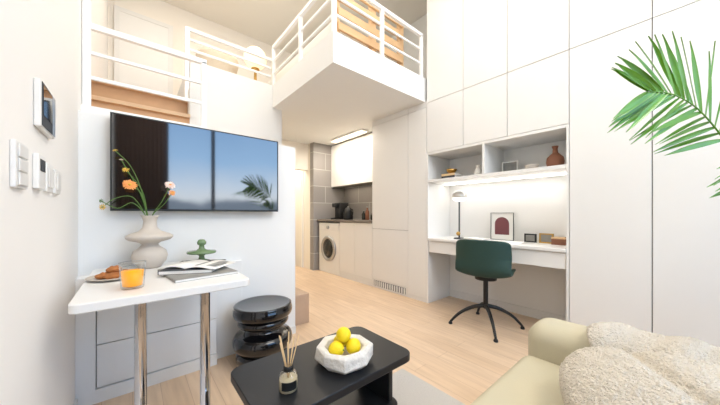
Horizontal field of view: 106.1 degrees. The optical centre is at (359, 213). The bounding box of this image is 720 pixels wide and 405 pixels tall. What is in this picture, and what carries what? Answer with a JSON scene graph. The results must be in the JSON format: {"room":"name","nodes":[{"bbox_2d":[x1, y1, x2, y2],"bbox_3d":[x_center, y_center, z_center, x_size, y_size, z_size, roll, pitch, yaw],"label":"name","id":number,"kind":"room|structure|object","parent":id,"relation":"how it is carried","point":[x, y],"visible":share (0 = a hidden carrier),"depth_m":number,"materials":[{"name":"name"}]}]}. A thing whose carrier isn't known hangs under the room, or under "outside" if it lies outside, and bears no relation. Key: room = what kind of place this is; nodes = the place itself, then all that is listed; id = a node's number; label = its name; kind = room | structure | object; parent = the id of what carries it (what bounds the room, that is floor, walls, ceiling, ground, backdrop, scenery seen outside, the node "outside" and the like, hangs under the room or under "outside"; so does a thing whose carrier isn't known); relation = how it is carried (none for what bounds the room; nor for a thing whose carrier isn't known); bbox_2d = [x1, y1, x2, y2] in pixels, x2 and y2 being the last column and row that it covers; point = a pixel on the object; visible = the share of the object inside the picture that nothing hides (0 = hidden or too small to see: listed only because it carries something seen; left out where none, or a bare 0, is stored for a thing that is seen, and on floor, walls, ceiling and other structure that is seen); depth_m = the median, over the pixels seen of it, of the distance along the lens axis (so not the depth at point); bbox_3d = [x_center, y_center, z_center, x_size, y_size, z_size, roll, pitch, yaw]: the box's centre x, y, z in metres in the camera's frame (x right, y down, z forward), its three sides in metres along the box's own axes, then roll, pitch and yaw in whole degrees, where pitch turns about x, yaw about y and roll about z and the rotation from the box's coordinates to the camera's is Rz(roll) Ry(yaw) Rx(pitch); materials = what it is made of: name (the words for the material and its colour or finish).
{"room":"studio apartment","nodes":[
{"label":"studio apartment","id":0,"kind":"room"},
{"bbox_2d":[0,0,107,404],"bbox_3d":[-1.631,-0.900,1.438,0.200,3.800,8.500,0,0,-40],"label":"wall","id":1,"kind":"structure","parent":0,"point":[42,39],"depth_m":0.85,"materials":[{"name":"white paint"}]},
{"bbox_2d":[10,139,27,189],"bbox_3d":[-0.861,-0.122,0.687,0.014,0.115,0.100,0,0,-40],"label":"light switch","id":2,"kind":"object","parent":1,"relation":"attached to","point":[18,151],"visible":1,"depth_m":0.66,"materials":[{"name":"white plastic"}]},
{"bbox_2d":[32,153,45,189],"bbox_3d":[-0.976,-0.128,0.826,0.016,0.105,0.080,0,0,-40],"label":"thermostat","id":3,"kind":"object","parent":1,"relation":"attached to","point":[38,161],"visible":1,"depth_m":0.80,"materials":[{"name":"white plastic"}]},
{"bbox_2d":[33,77,54,138],"bbox_3d":[-1.017,-0.334,0.876,0.019,0.143,0.190,0,0,-40],"label":"intercom","id":4,"kind":"object","parent":1,"relation":"attached to","point":[43,100],"visible":1,"depth_m":0.83,"materials":[{"name":"white plastic"}]},
{"bbox_2d":[43,162,53,192],"bbox_3d":[-1.060,-0.122,0.925,0.014,0.095,0.090,0,0,-40],"label":"light switch","id":5,"kind":"object","parent":1,"relation":"attached to","point":[49,168],"visible":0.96,"depth_m":0.91,"materials":[{"name":"white plastic"}]},
{"bbox_2d":[53,169,60,194],"bbox_3d":[-1.141,-0.120,1.020,0.014,0.090,0.090,0,0,-40],"label":"light switch","id":6,"kind":"object","parent":1,"relation":"attached to","point":[57,177],"visible":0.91,"depth_m":1.00,"materials":[{"name":"white plastic"}]},
{"bbox_2d":[91,100,189,123],"bbox_3d":[-1.535,-0.660,1.911,0.555,0.120,0.100,0,0,-40],"label":"trim","id":7,"kind":"structure","parent":1,"relation":"attached to","point":[93,103],"depth_m":1.86,"materials":[{"name":"brown wood"}]},
{"bbox_2d":[91,94,189,118],"bbox_3d":[-1.525,-0.733,1.899,0.555,0.025,0.130,0,0,-40],"label":"trim","id":8,"kind":"structure","parent":1,"relation":"attached to","point":[93,97],"depth_m":1.84,"materials":[{"name":"brown wood"}]},
{"bbox_2d":[91,82,187,113],"bbox_3d":[-2.135,-0.735,2.712,0.665,0.270,1.900,0,0,-40],"label":"floor","id":9,"kind":"structure","parent":0,"point":[97,89],"depth_m":1.93,"materials":[{"name":"brown wood"}]},
{"bbox_2d":[91,78,187,102],"bbox_3d":[-1.542,-0.882,1.943,0.585,0.025,0.040,0,0,-40],"label":"step","id":10,"kind":"structure","parent":9,"relation":"on","point":[103,78],"depth_m":1.93,"materials":[{"name":"brown wood"}]},
{"bbox_2d":[184,26,270,97],"bbox_3d":[-1.414,-1.383,2.991,0.883,0.986,0.040,0,0,-40],"label":"railing","id":11,"kind":"object","parent":9,"relation":"on","point":[187,30],"visible":0.89,"depth_m":2.85,"materials":[{"name":"white metal"}]},
{"bbox_2d":[81,104,206,128],"bbox_3d":[-1.366,0.188,1.772,0.635,1.625,0.070,0,0,-40],"label":"ledge","id":12,"kind":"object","parent":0,"point":[86,108],"depth_m":1.62,"materials":[{"name":"white paint"}]},
{"bbox_2d":[82,0,206,126],"bbox_3d":[-1.364,-1.121,1.773,0.635,0.993,0.036,0,0,-40],"label":"railing","id":13,"kind":"object","parent":12,"relation":"on","point":[87,26],"visible":0.88,"depth_m":1.68,"materials":[{"name":"white metal"}]},
{"bbox_2d":[78,110,294,326],"bbox_3d":[-1.066,0.220,1.912,1.275,1.560,0.100,0,0,-40],"label":"wall","id":14,"kind":"structure","parent":0,"point":[264,242],"depth_m":1.80,"materials":[{"name":"white paint"}]},
{"bbox_2d":[110,112,277,211],"bbox_3d":[-1.030,-0.291,1.830,0.964,0.546,0.072,0,0,-40],"label":"television","id":15,"kind":"object","parent":14,"relation":"attached to","point":[209,170],"visible":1,"depth_m":1.73,"materials":[{"name":"black glass"}]},
{"bbox_2d":[216,260,241,358],"bbox_3d":[-0.938,0.668,1.928,0.178,0.664,0.040,0,0,-40],"label":"wall panel","id":16,"kind":"object","parent":14,"relation":"attached to","point":[226,326],"visible":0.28,"depth_m":1.90,"materials":[{"name":"white paint"}]},
{"bbox_2d":[188,87,200,125],"bbox_3d":[-1.274,-0.730,2.117,0.110,0.460,0.100,0,0,-40],"label":"panel","id":17,"kind":"object","parent":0,"point":[194,110],"visible":0.36,"depth_m":2.07,"materials":[{"name":"white paint"}]},
{"bbox_2d":[108,0,307,170],"bbox_3d":[-1.740,-1.800,4.349,3.375,2.000,0.100,0,0,-40],"label":"wall","id":18,"kind":"structure","parent":0,"point":[161,11],"depth_m":3.80,"materials":[{"name":"white paint"}]},
{"bbox_2d":[114,5,172,94],"bbox_3d":[-2.725,-1.695,3.434,0.580,1.610,0.035,0,0,-40],"label":"trim","id":19,"kind":"structure","parent":18,"relation":"attached to","point":[117,9],"depth_m":3.34,"materials":[{"name":"white laminate"}]},
{"bbox_2d":[120,11,167,92],"bbox_3d":[-2.727,-1.670,3.436,0.480,1.560,0.030,0,0,-40],"label":"door","id":20,"kind":"structure","parent":18,"relation":"in","point":[131,25],"depth_m":3.42,"materials":[{"name":"white laminate"}]},
{"bbox_2d":[207,91,281,144],"bbox_3d":[-1.359,-0.135,3.050,0.960,2.270,0.100,0,0,-40],"label":"wall","id":21,"kind":"structure","parent":0,"point":[227,114],"depth_m":3.03,"materials":[{"name":"white paint"}]},
{"bbox_2d":[161,0,426,55],"bbox_3d":[-0.262,-2.860,2.587,3.775,0.120,8.500,0,0,-40],"label":"ceiling","id":22,"kind":"structure","parent":0,"point":[265,21],"depth_m":3.80,"materials":[{"name":"white paint"}]},
{"bbox_2d":[177,30,426,145],"bbox_3d":[-1.222,-1.405,4.249,2.710,0.270,4.320,0,0,-40],"label":"platform","id":23,"kind":"structure","parent":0,"point":[342,86],"depth_m":2.93,"materials":[{"name":"white paint"}]},
{"bbox_2d":[196,47,238,73],"bbox_3d":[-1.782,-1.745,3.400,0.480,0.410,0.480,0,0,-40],"label":"bed","id":24,"kind":"object","parent":23,"relation":"on","point":[211,62],"visible":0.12,"depth_m":3.22,"materials":[{"name":"fabric"}]},
{"bbox_2d":[244,46,266,79],"bbox_3d":[-1.314,-1.812,3.401,0.270,0.545,0.270,0,0,-40],"label":"globe lamp","id":25,"kind":"object","parent":23,"relation":"on","point":[252,48],"visible":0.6,"depth_m":3.32,"materials":[{"name":"white glass"}]},
{"bbox_2d":[268,0,403,84],"bbox_3d":[-0.429,-1.920,3.569,0.990,0.760,1.820,0,0,-40],"label":"bookcase","id":26,"kind":"object","parent":23,"relation":"on","point":[369,42],"visible":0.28,"depth_m":2.89,"materials":[{"name":"brown wood"}]},
{"bbox_2d":[272,0,422,84],"bbox_3d":[-0.178,-1.790,3.176,1.225,0.495,1.320,0,0,-40],"label":"railing","id":27,"kind":"object","parent":23,"relation":"on","point":[333,17],"visible":0.89,"depth_m":2.74,"materials":[{"name":"white metal"}]},
{"bbox_2d":[331,128,367,142],"bbox_3d":[-0.190,-1.250,4.364,0.120,0.040,0.830,0,0,-40],"label":"ceiling light","id":28,"kind":"object","parent":23,"relation":"attached to","point":[360,131],"visible":1,"depth_m":4.29,"materials":[{"name":"white plastic"}]},
{"bbox_2d":[304,144,309,268],"bbox_3d":[-1.236,-0.135,5.829,0.700,2.270,1.880,0,0,-40],"label":"wall","id":29,"kind":"structure","parent":0,"point":[306,173],"depth_m":4.96,"materials":[{"name":"white paint"}]},
{"bbox_2d":[295,170,301,266],"bbox_3d":[-1.379,-0.050,5.435,0.025,2.100,0.900,0,0,-40],"label":"door","id":30,"kind":"structure","parent":29,"relation":"in","point":[298,173],"depth_m":5.17,"materials":[{"name":"white paint"}]},
{"bbox_2d":[302,171,303,266],"bbox_3d":[-1.073,-0.070,5.079,0.015,2.140,0.040,0,0,-40],"label":"trim","id":31,"kind":"structure","parent":29,"relation":"attached to","point":[302,171],"depth_m":5.07,"materials":[{"name":"white laminate"}]},
{"bbox_2d":[93,265,539,404],"bbox_3d":[-0.262,1.060,2.587,3.775,0.120,8.500,0,0,-40],"label":"floor","id":32,"kind":"structure","parent":0,"point":[461,358],"depth_m":2.19,"materials":[{"name":"brown wood"}]},
{"bbox_2d":[75,275,216,404],"bbox_3d":[-1.235,0.667,1.633,0.654,0.665,0.110,0,0,-40],"label":"cabinet","id":33,"kind":"object","parent":32,"relation":"on","point":[104,339],"visible":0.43,"depth_m":1.52,"materials":[{"name":"white paint"}]},
{"bbox_2d":[68,258,248,404],"bbox_3d":[-0.976,0.650,1.361,0.585,0.700,0.770,0,0,-40],"label":"dining table","id":34,"kind":"object","parent":32,"relation":"on","point":[92,296],"visible":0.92,"depth_m":1.12,"materials":[{"name":"white laminate"}]},
{"bbox_2d":[85,275,120,280],"bbox_3d":[-1.146,0.292,1.257,0.184,0.015,0.184,0,0,-40],"label":"plate","id":35,"kind":"object","parent":34,"relation":"on","point":[90,278],"visible":0.38,"depth_m":1.20,"materials":[{"name":"beige ceramic"}]},
{"bbox_2d":[94,272,108,278],"bbox_3d":[-1.170,0.281,1.238,0.062,0.033,0.060,0,0,-40],"label":"pastry","id":36,"kind":"object","parent":35,"relation":"on","point":[98,276],"visible":0.69,"depth_m":1.22,"materials":[{"name":"brown food"}]},
{"bbox_2d":[103,272,120,278],"bbox_3d":[-1.123,0.281,1.230,0.062,0.032,0.061,0,0,-40],"label":"pastry","id":37,"kind":"object","parent":35,"relation":"on","point":[113,275],"visible":0.77,"depth_m":1.21,"materials":[{"name":"brown food"}]},
{"bbox_3d":[-1.133,0.280,1.288,0.065,0.035,0.065,0,0,-40],"label":"pastry","id":38,"kind":"object","parent":35,"relation":"on","visible":0},
{"bbox_2d":[106,265,121,272],"bbox_3d":[-1.142,0.256,1.259,0.058,0.033,0.061,0,0,-40],"label":"pastry","id":39,"kind":"object","parent":38,"relation":"on","point":[117,268],"visible":0.89,"depth_m":1.24,"materials":[{"name":"brown food"}]},
{"bbox_2d":[118,260,145,289],"bbox_3d":[-0.919,0.246,1.095,0.088,0.106,0.088,0,0,-40],"label":"juice glass","id":40,"kind":"object","parent":34,"relation":"on","point":[131,277],"visible":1,"depth_m":1.07,"materials":[{"name":"glass"}]},
{"bbox_2d":[125,215,172,268],"bbox_3d":[-1.183,0.154,1.527,0.216,0.292,0.216,0,0,-40],"label":"vase","id":41,"kind":"object","parent":34,"relation":"on","point":[149,235],"visible":0.99,"depth_m":1.48,"materials":[{"name":"beige ceramic"}]},
{"bbox_2d":[100,196,145,214],"bbox_3d":[-1.241,0.001,1.440,0.025,0.198,0.212,0,0,37],"label":"flower","id":42,"kind":"object","parent":41,"relation":"in","point":[102,207],"visible":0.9,"depth_m":1.40,"materials":[{"name":"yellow plant"}]},
{"bbox_2d":[114,149,146,214],"bbox_3d":[-1.233,-0.119,1.464,0.025,0.438,0.163,0,0,37],"label":"flower","id":43,"kind":"object","parent":41,"relation":"in","point":[115,149],"visible":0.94,"depth_m":1.47,"materials":[{"name":"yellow plant"}]},
{"bbox_2d":[122,168,146,207],"bbox_3d":[-1.218,-0.074,1.478,0.020,0.349,0.123,0,0,42],"label":"flower","id":44,"kind":"object","parent":41,"relation":"in","point":[127,171],"visible":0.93,"depth_m":1.48,"materials":[{"name":"yellow plant"}]},
{"bbox_2d":[123,180,147,214],"bbox_3d":[-1.210,-0.043,1.472,0.034,0.287,0.124,0,0,38],"label":"flower","id":45,"kind":"object","parent":41,"relation":"in","point":[129,184],"visible":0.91,"depth_m":1.45,"materials":[{"name":"orange plant"}]},
{"bbox_2d":[152,182,174,214],"bbox_3d":[-1.124,-0.044,1.543,0.122,0.289,0.043,0,0,-32],"label":"flower","id":46,"kind":"object","parent":41,"relation":"in","point":[168,184],"visible":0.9,"depth_m":1.55,"materials":[{"name":"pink plant"}]},
{"bbox_2d":[158,266,237,282],"bbox_3d":[-0.834,0.294,1.389,0.340,0.012,0.271,0,0,43],"label":"magazine","id":47,"kind":"object","parent":34,"relation":"on","point":[177,278],"visible":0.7,"depth_m":1.28,"materials":[{"name":"white paper"}]},
{"bbox_2d":[158,259,225,274],"bbox_3d":[-0.875,0.279,1.446,0.231,0.018,0.300,0,0,-14],"label":"magazine","id":48,"kind":"object","parent":47,"relation":"on","point":[170,270],"visible":0.62,"depth_m":1.31,"materials":[{"name":"white paper"}]},
{"bbox_2d":[156,260,234,268],"bbox_3d":[-0.851,0.264,1.427,0.300,0.012,0.200,0,0,3],"label":"magazine","id":49,"kind":"object","parent":48,"relation":"on","point":[215,264],"visible":1,"depth_m":1.41,"materials":[{"name":"white paper"}]},
{"bbox_2d":[195,261,227,265],"bbox_3d":[-0.776,0.259,1.423,0.110,0.001,0.120,0,0,3],"label":"print","id":50,"kind":"object","parent":49,"relation":"on","point":[210,263],"depth_m":1.42},
{"bbox_2d":[186,239,215,259],"bbox_3d":[-0.988,0.229,1.691,0.164,0.142,0.164,0,0,-40],"label":"candle holder","id":51,"kind":"object","parent":34,"relation":"on","point":[201,251],"visible":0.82,"depth_m":1.67,"materials":[{"name":"green glass"}]},
{"bbox_2d":[232,295,291,365],"bbox_3d":[-0.667,0.805,1.868,0.388,0.389,0.388,0,0,-40],"label":"stool","id":52,"kind":"object","parent":32,"relation":"on","point":[261,320],"visible":0.91,"depth_m":1.74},
{"bbox_2d":[295,287,308,325],"bbox_3d":[-1.091,0.315,2.583,0.850,1.370,0.920,0,0,-40],"label":"staircase","id":53,"kind":"structure","parent":32,"relation":"on","point":[301,297],"depth_m":2.46,"materials":[{"name":"beige wood"}]},
{"bbox_2d":[319,222,339,275],"bbox_3d":[-0.336,0.575,4.744,0.575,0.850,0.620,0,0,-40],"label":"washing machine","id":54,"kind":"object","parent":32,"relation":"on","point":[329,232],"visible":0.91,"depth_m":4.54,"materials":[{"name":"white metal"}]},
{"bbox_2d":[340,222,372,285],"bbox_3d":[0.149,0.562,4.222,0.595,0.875,0.763,0,0,-40],"label":"base cabinet","id":55,"kind":"object","parent":32,"relation":"on","point":[355,238],"visible":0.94,"depth_m":4.00,"materials":[{"name":"white laminate"}]},
{"bbox_2d":[317,219,371,222],"bbox_3d":[-0.074,0.110,4.476,0.610,0.030,1.437,0,0,-40],"label":"countertop","id":56,"kind":"structure","parent":55,"relation":"on","point":[330,220],"depth_m":4.23,"materials":[{"name":"grey stone"}]},
{"bbox_2d":[331,203,348,218],"bbox_3d":[-0.365,-0.052,4.837,0.300,0.295,0.160,0,0,-40],"label":"coffee machine","id":57,"kind":"object","parent":56,"relation":"on","point":[339,207],"visible":0.7,"depth_m":4.78,"materials":[{"name":"black plastic"}]},
{"bbox_2d":[343,206,352,219],"bbox_3d":[-0.200,-0.019,4.584,0.171,0.229,0.193,0,0,-2],"label":"kettle","id":58,"kind":"object","parent":56,"relation":"on","point":[348,214],"visible":1,"depth_m":4.53,"materials":[{"name":"black plastic"}]},
{"bbox_2d":[365,206,368,219],"bbox_3d":[0.119,-0.017,4.447,0.064,0.224,0.064,0,0,-40],"label":"bottle","id":59,"kind":"object","parent":56,"relation":"on","point":[367,210],"visible":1,"depth_m":4.42,"materials":[{"name":"brown glass"}]},
{"bbox_2d":[372,108,407,296],"bbox_3d":[0.597,-0.135,3.684,0.599,2.270,0.636,0,0,-40],"label":"tall cabinet","id":60,"kind":"object","parent":32,"relation":"on","point":[389,133],"visible":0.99,"depth_m":3.47,"materials":[{"name":"white laminate"}]},
{"bbox_2d":[408,101,426,302],"bbox_3d":[0.890,-0.135,3.338,0.595,2.270,0.270,0,0,-40],"label":"tall cabinet","id":61,"kind":"object","parent":32,"relation":"on","point":[417,114],"visible":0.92,"depth_m":3.14,"materials":[{"name":"white laminate"}]},
{"bbox_2d":[392,369,464,404],"bbox_3d":[0.037,0.996,1.069,1.230,0.008,0.730,0,0,-40],"label":"rug","id":62,"kind":"object","parent":32,"relation":"on","point":[407,389],"visible":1,"depth_m":1.51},
{"bbox_2d":[231,326,409,404],"bbox_3d":[-0.146,0.816,1.186,0.700,0.352,0.405,0,0,-40],"label":"coffee table","id":63,"kind":"object","parent":62,"relation":"on","point":[256,382],"visible":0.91,"depth_m":1.11,"materials":[{"name":"black wood"}]},
{"bbox_2d":[279,332,298,394],"bbox_3d":[-0.269,0.542,0.989,0.084,0.195,0.074,0,0,27],"label":"reed diffuser","id":64,"kind":"object","parent":63,"relation":"on","point":[288,384],"visible":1,"depth_m":0.97,"materials":[{"name":"clear glass"}]},
{"bbox_2d":[279,368,297,394],"bbox_3d":[-0.261,0.596,0.988,0.068,0.087,0.069,0,0,-40],"label":"bottle","id":65,"kind":"object","parent":64,"relation":"on","point":[288,384],"depth_m":0.97,"materials":[{"name":"clear glass"}]},
{"bbox_2d":[315,334,372,374],"bbox_3d":[-0.069,0.600,1.176,0.234,0.079,0.250,0,0,-40],"label":"bowl","id":66,"kind":"object","parent":63,"relation":"on","point":[346,363],"visible":0.79,"depth_m":1.09,"materials":[{"name":"white stone"}]},
{"bbox_2d":[328,341,343,354],"bbox_3d":[-0.100,0.570,1.143,0.066,0.064,0.064,0,0,-9],"label":"lemon","id":67,"kind":"object","parent":66,"relation":"in","point":[336,347],"visible":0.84,"depth_m":1.12,"materials":[{"name":"yellow food"}]},
{"bbox_2d":[336,327,350,342],"bbox_3d":[-0.072,0.524,1.177,0.066,0.064,0.064,0,0,39],"label":"lemon","id":68,"kind":"object","parent":66,"relation":"in","point":[343,334],"visible":1,"depth_m":1.16,"materials":[{"name":"yellow food"}]},
{"bbox_2d":[346,338,360,353],"bbox_3d":[-0.029,0.570,1.170,0.064,0.064,0.065,0,0,-18],"label":"lemon","id":69,"kind":"object","parent":66,"relation":"in","point":[353,345],"visible":0.92,"depth_m":1.15,"materials":[{"name":"yellow food"}]},
{"bbox_2d":[329,385,397,404],"bbox_3d":[-0.146,0.889,1.186,0.620,0.022,0.325,0,0,-40],"label":"shelf","id":70,"kind":"object","parent":63,"relation":"attached to","point":[365,395],"depth_m":1.28,"materials":[{"name":"black wood"}]},
{"bbox_2d":[427,153,449,302],"bbox_3d":[0.988,0.158,3.233,0.610,1.684,0.016,0,0,-40],"label":"panel","id":71,"kind":"object","parent":32,"relation":"on","point":[438,195],"visible":0.57,"depth_m":3.15,"materials":[{"name":"white laminate"}]},
{"bbox_2d":[448,239,524,342],"bbox_3d":[1.124,0.608,2.423,0.523,0.785,0.514,0,0,-41],"label":"office chair","id":72,"kind":"object","parent":32,"relation":"on","point":[488,261],"visible":1,"depth_m":2.25,"materials":[{"name":"green fabric"}]},
{"bbox_2d":[450,175,565,316],"bbox_3d":[1.568,0.158,2.885,0.169,1.684,1.258,0,0,-40],"label":"wall","id":73,"kind":"structure","parent":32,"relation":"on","point":[538,205],"depth_m":2.71,"materials":[{"name":"white paint"}]},
{"bbox_2d":[428,124,565,185],"bbox_3d":[1.334,-0.509,2.688,0.440,0.349,1.258,0,0,-40],"label":"open shelf unit","id":74,"kind":"object","parent":73,"relation":"attached to","point":[533,147],"depth_m":2.61,"materials":[{"name":"white laminate"}]},
{"bbox_2d":[474,165,481,174],"bbox_3d":[1.198,-0.435,2.741,0.090,0.110,0.090,0,0,-40],"label":"vase","id":75,"kind":"object","parent":74,"relation":"on","point":[478,170],"visible":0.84,"depth_m":2.72,"materials":[{"name":"white ceramic"}]},
{"bbox_2d":[502,160,518,170],"bbox_3d":[1.479,-0.450,2.671,0.020,0.140,0.150,0,0,-40],"label":"photo frame","id":76,"kind":"object","parent":74,"relation":"on","point":[509,165],"visible":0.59,"depth_m":2.66,"materials":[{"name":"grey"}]},
{"bbox_2d":[503,162,516,170],"bbox_3d":[1.479,-0.450,2.670,0.006,0.116,0.126,0,0,-40],"label":"picture","id":77,"kind":"object","parent":76,"relation":"attached to","point":[507,166],"depth_m":2.67},
{"bbox_2d":[524,164,538,168],"bbox_3d":[1.516,-0.405,2.394,0.110,0.050,0.110,0,0,-40],"label":"bowl","id":78,"kind":"object","parent":74,"relation":"on","point":[530,165],"visible":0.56,"depth_m":2.35,"materials":[{"name":"beige ceramic"}]},
{"bbox_2d":[546,146,564,165],"bbox_3d":[1.628,-0.473,2.260,0.128,0.186,0.128,0,0,-40],"label":"ceramic jug","id":79,"kind":"object","parent":74,"relation":"on","point":[555,158],"visible":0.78,"depth_m":2.22,"materials":[{"name":"brown ceramic"}]},
{"bbox_2d":[428,236,565,268],"bbox_3d":[1.330,0.346,2.685,0.450,0.158,1.258,0,0,-40],"label":"desk","id":80,"kind":"object","parent":73,"relation":"attached to","point":[529,253],"visible":0.49,"depth_m":2.29,"materials":[{"name":"white laminate"}]},
{"bbox_2d":[452,191,466,238],"bbox_3d":[1.063,0.009,2.902,0.152,0.516,0.152,0,0,-40],"label":"desk lamp","id":81,"kind":"object","parent":80,"relation":"on","point":[458,196],"visible":0.98,"depth_m":2.86,"materials":[{"name":"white metal"}]},
{"bbox_2d":[491,213,513,240],"bbox_3d":[1.461,0.127,2.789,0.015,0.280,0.225,0,0,-40],"label":"picture frame","id":82,"kind":"object","parent":80,"relation":"on","point":[502,224],"visible":0.93,"depth_m":2.78,"materials":[{"name":"white paper"}]},
{"bbox_2d":[495,217,508,234],"bbox_3d":[1.459,0.122,2.788,0.002,0.180,0.140,0,0,-40],"label":"print","id":83,"kind":"object","parent":82,"relation":"attached to","point":[501,223],"depth_m":2.79},
{"bbox_2d":[487,240,525,244],"bbox_3d":[1.351,0.262,2.544,0.320,0.012,0.220,0,0,44],"label":"magazine","id":84,"kind":"object","parent":80,"relation":"on","point":[509,242],"visible":0.69,"depth_m":2.46,"materials":[{"name":"white paper"}]},
{"bbox_2d":[524,233,536,242],"bbox_3d":[1.616,0.227,2.570,0.020,0.080,0.100,0,0,-40],"label":"photo frame","id":85,"kind":"object","parent":80,"relation":"on","point":[527,237],"visible":0.99,"depth_m":2.57,"materials":[{"name":"black plastic"}]},
{"bbox_2d":[526,235,534,240],"bbox_3d":[1.615,0.227,2.569,0.006,0.056,0.076,0,0,-40],"label":"picture","id":86,"kind":"object","parent":85,"relation":"attached to","point":[528,237],"depth_m":2.57},
{"bbox_2d":[539,233,553,243],"bbox_3d":[1.700,0.222,2.470,0.020,0.090,0.110,0,0,-40],"label":"photo frame","id":87,"kind":"object","parent":80,"relation":"on","point":[543,237],"visible":0.76,"depth_m":2.47,"materials":[{"name":"gold metal"}]},
{"bbox_2d":[541,235,551,241],"bbox_3d":[1.699,0.222,2.470,0.006,0.066,0.086,0,0,-40],"label":"picture","id":88,"kind":"object","parent":87,"relation":"attached to","point":[544,238],"depth_m":2.47},
{"bbox_2d":[551,237,565,245],"bbox_3d":[1.740,0.234,2.361,0.104,0.065,0.104,0,0,-40],"label":"trinket box","id":89,"kind":"object","parent":80,"relation":"on","point":[554,240],"visible":0.75,"depth_m":2.33,"materials":[{"name":"brown wood"}]},
{"bbox_3d":[1.178,0.260,2.764,0.240,0.014,0.201,0,0,44],"label":"magazine","id":90,"kind":"object","parent":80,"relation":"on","visible":0},
{"bbox_2d":[464,237,490,239],"bbox_3d":[1.184,0.248,2.743,0.151,0.010,0.200,0,0,-34],"label":"magazine","id":91,"kind":"object","parent":90,"relation":"on","point":[474,238],"visible":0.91,"depth_m":2.69,"materials":[{"name":"white paper"}]},
{"bbox_2d":[449,289,565,320],"bbox_3d":[1.498,0.960,2.826,0.012,0.080,1.258,0,0,-40],"label":"baseboard","id":92,"kind":"structure","parent":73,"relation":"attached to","point":[529,312],"depth_m":2.77,"materials":[{"name":"white laminate"}]},
{"bbox_2d":[470,318,589,404],"bbox_3d":[1.022,0.723,0.482,0.695,0.555,1.425,0,0,-40],"label":"sofa","id":93,"kind":"object","parent":32,"relation":"on","point":[534,379],"visible":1,"depth_m":0.98,"materials":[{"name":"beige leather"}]},
{"bbox_2d":[470,356,564,404],"bbox_3d":[0.946,0.647,0.425,0.505,0.165,1.415,0,0,-40],"label":"seat cushion","id":94,"kind":"object","parent":93,"relation":"on","point":[533,380],"depth_m":0.89,"materials":[{"name":"beige fabric"}]},
{"bbox_2d":[559,346,719,404],"bbox_3d":[0.774,0.471,0.649,0.480,0.197,0.348,0,0,37],"label":"cushion","id":95,"kind":"object","parent":93,"relation":"on","point":[598,375],"visible":1,"depth_m":0.67,"materials":[{"name":"beige fabric"}]},
{"bbox_2d":[586,321,719,365],"bbox_3d":[1.128,0.581,0.568,0.590,0.385,1.041,0,0,-40],"label":"throw blanket","id":96,"kind":"object","parent":93,"relation":"on","point":[625,337],"visible":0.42,"depth_m":0.88,"materials":[{"name":"beige fabric"}]},
{"bbox_2d":[566,124,569,321],"bbox_3d":[1.810,0.158,2.254,0.610,1.684,0.016,0,0,-40],"label":"panel","id":97,"kind":"object","parent":32,"relation":"on","point":[567,125],"visible":0.21,"depth_m":2.06,"materials":[{"name":"white laminate"}]},
{"bbox_2d":[570,0,651,332],"bbox_3d":[1.947,-0.900,2.078,0.595,3.800,0.427,0,0,-40],"label":"wardrobe","id":98,"kind":"object","parent":32,"relation":"on","point":[611,176],"visible":0.68,"depth_m":1.88,"materials":[{"name":"white laminate"}]},
{"bbox_2d":[607,31,719,197],"bbox_3d":[1.677,0.168,0.796,1.449,1.665,1.094,0,0,40],"label":"potted palm","id":99,"kind":"object","parent":32,"relation":"on","point":[638,108],"visible":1,"depth_m":0.91,"materials":[{"name":"green plant"}]},
{"bbox_2d":[652,0,719,346],"bbox_3d":[2.223,-0.900,1.750,0.595,3.800,0.427,0,0,-40],"label":"wardrobe","id":100,"kind":"object","parent":32,"relation":"on","point":[685,218],"visible":0.61,"depth_m":1.61,"materials":[{"name":"white laminate"}]},
{"bbox_2d":[344,14,426,219],"bbox_3d":[1.100,-0.900,3.730,0.220,3.800,8.500,0,0,-40],"label":"wall","id":101,"kind":"structure","parent":0,"point":[420,24],"depth_m":4.08,"materials":[{"name":"white paint"}]},
{"bbox_2d":[310,142,344,270],"bbox_3d":[-0.593,-0.135,5.063,0.700,2.270,0.120,0,0,-40],"label":"wall tile","id":102,"kind":"structure","parent":101,"relation":"attached to","point":[322,195],"depth_m":4.87,"materials":[{"name":"grey tile"}]},
{"bbox_2d":[331,140,356,187],"bbox_3d":[-0.267,-0.884,4.942,0.305,0.772,0.474,0,0,-40],"label":"upper cabinet","id":103,"kind":"object","parent":101,"relation":"attached to","point":[338,151],"visible":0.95,"depth_m":4.85,"materials":[{"name":"white laminate"}]},
{"bbox_2d":[347,134,371,185],"bbox_3d":[0.040,-0.884,4.577,0.305,0.772,0.479,0,0,-40],"label":"upper cabinet","id":104,"kind":"object","parent":101,"relation":"attached to","point":[355,146],"visible":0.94,"depth_m":4.48,"materials":[{"name":"white laminate"}]},
{"bbox_2d":[365,132,371,182],"bbox_3d":[0.350,-0.884,4.208,0.305,0.772,0.482,0,0,-40],"label":"upper cabinet","id":105,"kind":"object","parent":101,"relation":"attached to","point":[368,137],"visible":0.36,"depth_m":4.23,"materials":[{"name":"white laminate"}]},
{"bbox_2d":[427,0,463,152],"bbox_3d":[1.117,-1.744,3.067,0.595,2.112,0.436,0,0,-40],"label":"upper cabinet","id":106,"kind":"object","parent":101,"relation":"attached to","point":[445,89],"visible":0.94,"depth_m":2.88,"materials":[{"name":"white laminate"}]},
{"bbox_2d":[463,0,507,144],"bbox_3d":[1.391,-1.744,2.741,0.595,2.112,0.415,0,0,-40],"label":"upper cabinet","id":107,"kind":"object","parent":101,"relation":"attached to","point":[485,72],"visible":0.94,"depth_m":2.55,"materials":[{"name":"white laminate"}]},
{"bbox_2d":[507,0,569,135],"bbox_3d":[1.667,-1.744,2.412,0.595,2.112,0.442,0,0,-40],"label":"upper cabinet","id":108,"kind":"object","parent":101,"relation":"attached to","point":[538,31],"visible":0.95,"depth_m":2.21,"materials":[{"name":"white laminate"}]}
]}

